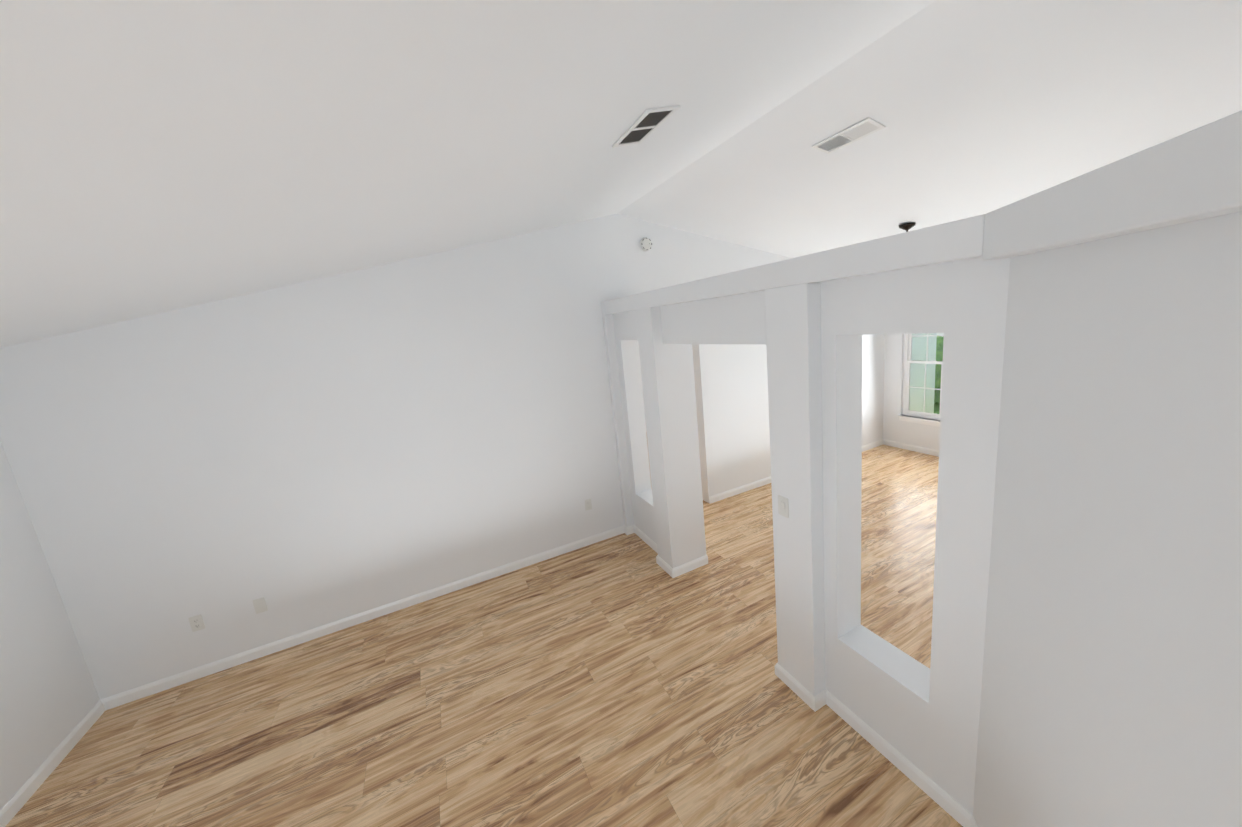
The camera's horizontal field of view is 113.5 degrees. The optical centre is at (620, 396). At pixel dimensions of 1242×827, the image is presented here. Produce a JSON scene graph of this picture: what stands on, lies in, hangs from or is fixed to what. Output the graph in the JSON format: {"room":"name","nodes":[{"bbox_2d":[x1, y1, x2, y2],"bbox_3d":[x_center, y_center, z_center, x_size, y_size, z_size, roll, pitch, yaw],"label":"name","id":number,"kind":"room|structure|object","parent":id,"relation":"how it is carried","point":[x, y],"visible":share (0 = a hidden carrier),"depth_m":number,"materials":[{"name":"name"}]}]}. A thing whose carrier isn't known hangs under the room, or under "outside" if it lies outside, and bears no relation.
{"room":"empty living room","nodes":[
{"label":"empty living room","id":0,"kind":"room"},
{"bbox_2d":[0,441,99,809],"bbox_3d":[-2.336,0.638,-0.583,0.150,3.900,7.000,-10,11,-24],"label":"wall","id":1,"kind":"structure","parent":0,"point":[49,698],"depth_m":2.42,"materials":[{"name":"paint"}]},
{"bbox_2d":[0,214,936,699],"bbox_3d":[0.570,-0.578,4.512,9.980,3.900,0.150,-10,11,-24],"label":"wall","id":2,"kind":"structure","parent":0,"point":[306,456],"depth_m":3.21,"materials":[{"name":"paint"}]},
{"bbox_2d":[188,614,205,631],"bbox_3d":[-3.064,1.638,2.941,0.070,0.115,0.008,-10,11,-24],"label":"electrical outlet","id":3,"kind":"object","parent":2,"relation":"attached to","point":[196,622],"visible":1,"depth_m":2.94,"materials":[{"name":"white plastic"}]},
{"bbox_2d":[253,597,267,613],"bbox_3d":[-2.741,1.588,3.093,0.070,0.115,0.007,-10,11,-24],"label":"electrical outlet plate","id":4,"kind":"object","parent":2,"relation":"attached to","point":[260,605],"visible":1,"depth_m":3.09,"materials":[{"name":"white plastic"}]},
{"bbox_2d":[585,498,591,510],"bbox_3d":[-0.337,1.115,4.203,0.070,0.115,0.008,-10,11,-24],"label":"electrical outlet","id":5,"kind":"object","parent":2,"relation":"attached to","point":[588,504],"visible":1,"depth_m":4.20,"materials":[{"name":"white plastic"}]},
{"bbox_2d":[640,238,651,250],"bbox_3d":[0.257,-1.543,4.126,0.132,0.132,0.037,-10,11,-24],"label":"smoke detector","id":6,"kind":"object","parent":2,"relation":"attached to","point":[645,244],"visible":0.98,"depth_m":4.11,"materials":[{"name":"white plastic"}]},
{"bbox_2d":[709,439,883,503],"bbox_3d":[2.544,0.977,5.588,3.310,0.083,0.013,-10,11,-24],"label":"baseboard","id":7,"kind":"structure","parent":2,"relation":"attached to","point":[737,490],"depth_m":5.15,"materials":[{"name":"white wood"}]},
{"bbox_2d":[5,432,962,826],"bbox_3d":[1.518,1.563,3.323,9.980,0.060,10.400,-10,11,-24],"label":"floor","id":8,"kind":"structure","parent":0,"point":[623,680],"depth_m":2.48,"materials":[{"name":"brown wood"}]},
{"bbox_2d":[602,314,633,526],"bbox_3d":[-0.015,0.331,4.234,0.100,2.335,0.070,-10,11,-24],"label":"pilaster","id":9,"kind":"object","parent":8,"relation":"on","point":[614,380],"visible":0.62,"depth_m":4.18,"materials":[{"name":"paint"}]},
{"bbox_2d":[635,307,705,568],"bbox_3d":[0.455,0.403,3.572,0.370,2.335,0.254,-10,11,-24],"label":"column","id":10,"kind":"structure","parent":8,"relation":"on","point":[668,382],"depth_m":3.46,"materials":[{"name":"paint"}]},
{"bbox_2d":[764,282,825,695],"bbox_3d":[1.084,0.572,2.284,0.370,2.335,0.265,-10,11,-24],"label":"pier","id":11,"kind":"object","parent":8,"relation":"on","point":[793,336],"visible":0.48,"depth_m":2.14,"materials":[{"name":"paint"}]},
{"bbox_2d":[778,495,788,517],"bbox_3d":[0.893,0.608,2.247,0.013,0.115,0.070,-10,11,-24],"label":"switch plate","id":12,"kind":"object","parent":11,"relation":"attached to","point":[783,507],"visible":1,"depth_m":2.24,"materials":[{"name":"white plastic"}]},
{"bbox_2d":[0,0,1241,347],"bbox_3d":[1.431,-1.001,1.039,8.780,0.982,7.000,-10,11,-24],"label":"ceiling","id":13,"kind":"structure","parent":0,"point":[158,156],"depth_m":1.58,"materials":[{"name":"paint"}]},
{"bbox_2d":[612,105,679,147],"bbox_3d":[0.106,-1.251,1.895,0.170,0.008,0.360,-23,16,-22],"label":"ceiling vent","id":14,"kind":"object","parent":13,"relation":"in","point":[644,125],"visible":0.98,"depth_m":1.87,"materials":[{"name":"white metal"}]},
{"bbox_2d":[812,117,885,153],"bbox_3d":[1.323,-1.518,2.386,0.150,0.012,0.360,2,6,-26],"label":"ceiling vent","id":15,"kind":"object","parent":13,"relation":"in","point":[852,133],"visible":1,"depth_m":2.36,"materials":[{"name":"white metal"}]},
{"bbox_2d":[899,222,915,231],"bbox_3d":[2.583,-1.264,3.729,0.753,0.578,0.723,-10,11,-24],"label":"pendant chandelier","id":16,"kind":"object","parent":13,"relation":"hanging from","point":[907,226],"visible":0.04,"depth_m":3.62,"materials":[{"name":"brown metal"}]},
{"bbox_2d":[613,257,1009,814],"bbox_3d":[0.774,0.429,2.895,0.190,2.460,3.150,-10,11,-24],"label":"wall panels","id":17,"kind":"object","parent":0,"point":[924,719],"visible":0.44,"depth_m":1.76,"materials":[{"name":"paint"}]},
{"bbox_2d":[601,214,984,314],"bbox_3d":[0.658,-0.714,2.688,0.370,0.125,3.150,-10,11,-24],"label":"beam","id":18,"kind":"structure","parent":17,"relation":"attached to","point":[958,240],"depth_m":1.72,"materials":[{"name":"paint"}]},
{"bbox_2d":[883,334,939,450],"bbox_3d":[4.939,-0.912,3.910,0.150,3.900,4.650,-10,11,-24],"label":"wall","id":19,"kind":"structure","parent":0,"point":[895,429],"depth_m":5.96,"materials":[{"name":"paint"}]},
{"bbox_2d":[883,439,938,456],"bbox_3d":[5.023,0.961,4.281,0.013,0.083,4.500,-10,11,-24],"label":"baseboard","id":20,"kind":"structure","parent":19,"relation":"attached to","point":[886,442],"depth_m":5.91,"materials":[{"name":"white wood"}]},
{"bbox_2d":[897,333,943,426],"bbox_3d":[4.237,-0.422,5.531,0.135,1.656,0.820,-10,11,-24],"label":"window","id":21,"kind":"structure","parent":19,"relation":"in","point":[908,360],"depth_m":5.77,"materials":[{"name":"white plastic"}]},
{"bbox_2d":[973,211,1241,826],"bbox_3d":[1.181,0.798,0.626,0.190,2.460,2.034,-2,11,18],"label":"wall","id":22,"kind":"structure","parent":0,"point":[1111,691],"depth_m":0.95,"materials":[{"name":"paint"}]},
{"bbox_2d":[0,525,977,826],"bbox_3d":[-0.125,2.133,0.692,4.370,0.083,6.700,-10,11,-24],"label":"baseboard","id":23,"kind":"structure","parent":22,"relation":"attached to","point":[872,737],"depth_m":2.84,"materials":[{"name":"white wood"}]},
{"bbox_2d":[982,110,1241,259],"bbox_3d":[1.049,-0.326,0.365,0.370,0.140,1.914,-2,11,18],"label":"angled beam","id":24,"kind":"structure","parent":22,"relation":"attached to","point":[1193,175],"depth_m":0.78,"materials":[{"name":"paint"}]},
{"label":"outside","id":25,"kind":"structure","parent":0,"visible":0},
{"bbox_2d":[934,402,939,413],"bbox_3d":[27.838,-3.288,16.252,51.850,0.130,85.000,-10,11,-24],"label":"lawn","id":26,"kind":"structure","parent":25,"point":[936,406],"depth_m":8.39,"materials":[{"name":"green plant"}]},
{"bbox_2d":[934,336,943,403],"bbox_3d":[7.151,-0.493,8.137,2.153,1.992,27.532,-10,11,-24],"label":"tree","id":27,"kind":"object","parent":26,"relation":"on","point":[939,354],"depth_m":8.26,"materials":[{"name":"green plant"}]}
]}

